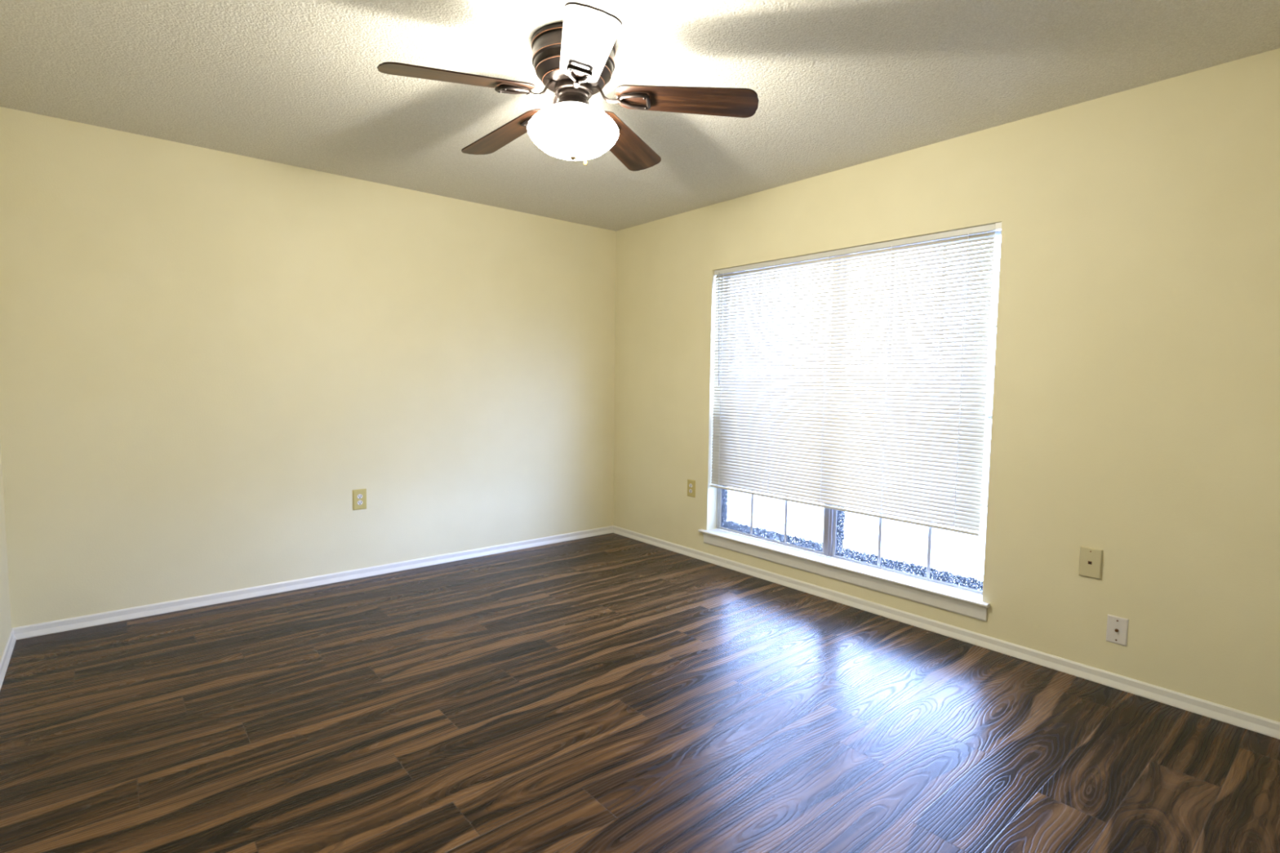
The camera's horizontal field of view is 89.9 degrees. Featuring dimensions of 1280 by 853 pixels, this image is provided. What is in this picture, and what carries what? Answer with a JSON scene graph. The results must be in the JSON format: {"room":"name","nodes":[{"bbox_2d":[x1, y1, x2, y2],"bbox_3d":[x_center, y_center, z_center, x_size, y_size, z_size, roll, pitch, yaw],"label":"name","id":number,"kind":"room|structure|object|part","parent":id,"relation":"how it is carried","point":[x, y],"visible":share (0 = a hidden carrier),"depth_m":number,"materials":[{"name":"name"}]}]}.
{"room":"empty bedroom","nodes":[
{"label":"empty bedroom","id":0,"kind":"room"},
{"bbox_2d":[0,439,11,659],"bbox_3d":[-1.557,-0.074,1.173,0.150,2.440,4.750,-3,5,-40],"label":"wall","id":1,"kind":"structure","parent":0,"point":[5,609],"depth_m":2.87,"materials":[{"name":"paint"}]},
{"bbox_2d":[0,628,16,690],"bbox_3d":[-1.509,1.112,1.311,0.015,0.056,4.450,-3,5,-40],"label":"baseboard","id":2,"kind":"structure","parent":1,"relation":"attached to","point":[6,654],"depth_m":2.77,"materials":[{"name":"white paint"}]},
{"bbox_2d":[0,106,616,627],"bbox_3d":[-1.616,-0.284,4.120,3.560,2.440,0.150,-3,5,-40],"label":"wall","id":3,"kind":"structure","parent":0,"point":[206,353],"depth_m":3.61,"materials":[{"name":"paint"}]},
{"bbox_2d":[11,525,613,639],"bbox_3d":[-1.578,0.909,4.141,3.560,0.056,0.015,-3,5,-40],"label":"baseboard","id":4,"kind":"structure","parent":3,"relation":"attached to","point":[99,619],"depth_m":3.69,"materials":[{"name":"white paint"}]},
{"bbox_2d":[352,488,366,510],"bbox_3d":[-1.738,0.453,3.974,0.082,0.128,0.008,-3,5,-40],"label":"power outlet","id":5,"kind":"object","parent":3,"relation":"attached to","point":[359,496],"visible":1,"depth_m":3.97,"materials":[{"name":"yellow plastic"}]},
{"bbox_2d":[0,533,1279,852],"bbox_3d":[-0.153,1.127,2.455,3.860,0.100,4.750,-3,5,-40],"label":"floor","id":6,"kind":"structure","parent":0,"point":[611,692],"depth_m":2.28,"materials":[{"name":"brown wood"}]},
{"bbox_2d":[0,0,1279,231],"bbox_3d":[-0.120,-1.407,2.274,3.860,0.100,4.750,-3,5,-40],"label":"ceiling","id":7,"kind":"structure","parent":0,"point":[837,84],"depth_m":2.48,"materials":[{"name":"white paint"}]},
{"bbox_2d":[377,1,758,171],"bbox_3d":[-0.272,-1.161,2.304,1.250,0.398,1.237,-3,5,-40],"label":"ceiling fan","id":8,"kind":"object","parent":7,"relation":"hanging from","point":[573,58],"visible":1,"depth_m":2.20,"materials":[{"name":"brown wood"}]},
{"bbox_3d":[-0.591,-1.142,2.098,0.500,0.006,0.158,-7,19,-28],"label":"blade","id":9,"kind":"part","parent":8,"relation":"part of","materials":[{"name":"brown wood"}]},
{"bbox_3d":[-0.532,-1.174,2.568,0.500,0.006,0.158,-3,12,43],"label":"blade","id":10,"kind":"part","parent":8,"relation":"part of","materials":[{"name":"brown wood"}]},
{"bbox_3d":[-0.385,-1.176,2.208,0.220,0.068,0.083,-7,19,-28],"label":"blade arm","id":11,"kind":"part","parent":8,"relation":"part of","materials":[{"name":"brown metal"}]},
{"bbox_3d":[-0.362,-1.190,2.405,0.220,0.068,0.083,-3,12,43],"label":"blade arm","id":12,"kind":"part","parent":8,"relation":"part of","materials":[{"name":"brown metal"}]},
{"bbox_3d":[-0.239,-1.051,2.300,0.327,0.158,0.327,-3,5,-40],"label":"lamp shade","id":13,"kind":"part","parent":8,"relation":"part of","materials":[{"name":"white glass"}]},
{"bbox_3d":[-0.204,-1.168,2.125,0.083,0.068,0.220,11,7,-13],"label":"blade arm","id":14,"kind":"part","parent":8,"relation":"part of","materials":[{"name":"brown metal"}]},
{"bbox_3d":[-0.210,-1.019,2.469,0.017,0.027,0.017,-3,5,-40],"label":"chain knob","id":15,"kind":"part","parent":8,"relation":"part of","materials":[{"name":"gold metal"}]},
{"bbox_3d":[-0.162,-1.122,1.898,0.158,0.006,0.500,11,7,-13],"label":"blade","id":16,"kind":"part","parent":8,"relation":"part of","materials":[{"name":"brown wood"}]},
{"bbox_3d":[-0.069,-1.177,2.272,0.220,0.068,0.083,7,-7,7],"label":"blade arm","id":17,"kind":"part","parent":8,"relation":"part of","materials":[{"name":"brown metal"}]},
{"bbox_3d":[-0.067,-1.175,2.657,0.158,0.006,0.500,-10,-6,24],"label":"blade","id":18,"kind":"part","parent":8,"relation":"part of","materials":[{"name":"brown wood"}]},
{"bbox_3d":[0.162,-1.142,2.244,0.500,0.006,0.158,7,-7,7],"label":"blade","id":19,"kind":"part","parent":8,"relation":"part of","materials":[{"name":"brown wood"}]},
{"bbox_2d":[613,48,1279,722],"bbox_3d":[1.283,-0.207,3.556,0.150,2.440,4.750,-3,5,-40],"label":"wall","id":20,"kind":"structure","parent":0,"point":[1135,407],"depth_m":2.69,"materials":[{"name":"paint"}]},
{"bbox_2d":[687,479,695,497],"bbox_3d":[0.363,0.440,4.566,0.008,0.122,0.080,-3,5,-40],"label":"power outlet","id":21,"kind":"object","parent":20,"relation":"attached to","point":[691,483],"visible":1,"depth_m":4.56,"materials":[{"name":"yellow plastic"}]},
{"bbox_2d":[697,230,1001,621],"bbox_3d":[1.102,-0.068,3.752,0.182,1.877,1.915,-3,5,-40],"label":"window","id":22,"kind":"structure","parent":20,"relation":"in","point":[731,513],"depth_m":3.71,"materials":[{"name":"silver metal"}]},
{"bbox_3d":[0.846,0.302,4.160,0.020,0.882,0.868,-3,5,-40],"label":"sash","id":23,"kind":"part","parent":22,"relation":"part of","materials":[{"name":"glass"}]},
{"bbox_3d":[0.848,0.306,4.161,0.001,0.854,0.832,-3,5,-40],"label":"glass pane","id":24,"kind":"part","parent":22,"relation":"part of","materials":[{"name":"clear glass"}]},
{"bbox_3d":[0.876,-0.569,4.113,0.020,0.902,0.868,-3,5,-40],"label":"sash","id":25,"kind":"part","parent":22,"relation":"part of","materials":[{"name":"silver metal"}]},
{"bbox_3d":[1.071,0.788,3.795,0.128,0.016,1.915,-3,5,-40],"label":"sill","id":26,"kind":"part","parent":22,"relation":"part of","materials":[{"name":"white paint"}]},
{"bbox_2d":[711,222,1001,536],"bbox_3d":[1.083,-0.263,3.707,0.055,1.482,1.820,-3,5,-40],"label":"window blind","id":27,"kind":"object","parent":22,"relation":"attached to","point":[876,437],"visible":1,"depth_m":3.54,"materials":[{"name":"white plastic"}]},
{"bbox_3d":[0.558,-0.310,4.345,0.030,1.440,0.003,-3,5,-40],"label":"ladder cord","id":28,"kind":"part","parent":27,"relation":"part of","materials":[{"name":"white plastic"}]},
{"bbox_3d":[0.831,-0.284,4.020,0.030,1.440,0.003,-3,5,-40],"label":"ladder cord","id":29,"kind":"part","parent":27,"relation":"part of","materials":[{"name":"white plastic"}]},
{"bbox_3d":[1.079,-0.260,3.726,0.030,1.440,0.003,-3,5,-40],"label":"ladder cord","id":30,"kind":"part","parent":27,"relation":"part of","materials":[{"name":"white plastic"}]},
{"bbox_3d":[1.071,0.467,3.776,0.026,0.016,1.780,-3,5,-40],"label":"rail","id":31,"kind":"part","parent":27,"relation":"part of","materials":[{"name":"white plastic"}]},
{"bbox_3d":[1.327,-0.235,3.433,0.030,1.440,0.003,-3,5,-40],"label":"ladder cord","id":32,"kind":"part","parent":27,"relation":"part of","materials":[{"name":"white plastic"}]},
{"bbox_3d":[1.577,-0.211,3.135,0.030,1.440,0.003,-3,5,-40],"label":"ladder cord","id":33,"kind":"part","parent":27,"relation":"part of","materials":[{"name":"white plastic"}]},
{"bbox_3d":[1.440,0.363,3.459,0.001,0.854,0.838,-3,5,-40],"label":"glass pane","id":34,"kind":"part","parent":22,"relation":"part of","materials":[{"name":"clear glass"}]},
{"bbox_3d":[1.438,0.359,3.457,0.020,0.882,0.874,-3,5,-40],"label":"sash","id":35,"kind":"part","parent":22,"relation":"part of","materials":[{"name":"silver metal"}]},
{"bbox_3d":[1.468,-0.511,3.410,0.020,0.902,0.874,-3,5,-40],"label":"sash","id":36,"kind":"part","parent":22,"relation":"part of","materials":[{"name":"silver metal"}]},
{"bbox_2d":[613,525,1279,739],"bbox_3d":[1.205,0.985,3.587,0.015,0.056,4.450,-3,5,-40],"label":"baseboard","id":37,"kind":"structure","parent":20,"relation":"attached to","point":[1264,726],"depth_m":2.98,"materials":[{"name":"white paint"}]},
{"bbox_2d":[1078,546,1102,579],"bbox_3d":[1.913,0.579,2.722,0.013,0.126,0.080,-3,5,-40],"label":"phone jack","id":38,"kind":"object","parent":20,"relation":"attached to","point":[1091,558],"visible":1,"depth_m":2.72,"materials":[{"name":"beige plastic"}]},
{"bbox_2d":[1106,614,1128,646],"bbox_3d":[1.978,0.847,2.658,0.016,0.115,0.072,-3,5,-40],"label":"cable jack","id":39,"kind":"object","parent":20,"relation":"attached to","point":[1117,631],"visible":1,"depth_m":2.66,"materials":[{"name":"grey plastic"}]},
{"label":"outside","id":40,"kind":"structure","parent":0,"visible":0},
{"bbox_2d":[740,440,990,586],"bbox_3d":[5.837,0.882,9.088,13.849,0.100,22.000,-3,5,-40],"label":"window","id":41,"kind":"structure","parent":40,"point":[956,553],"depth_m":6.00,"materials":[{"name":"white"}]}
]}

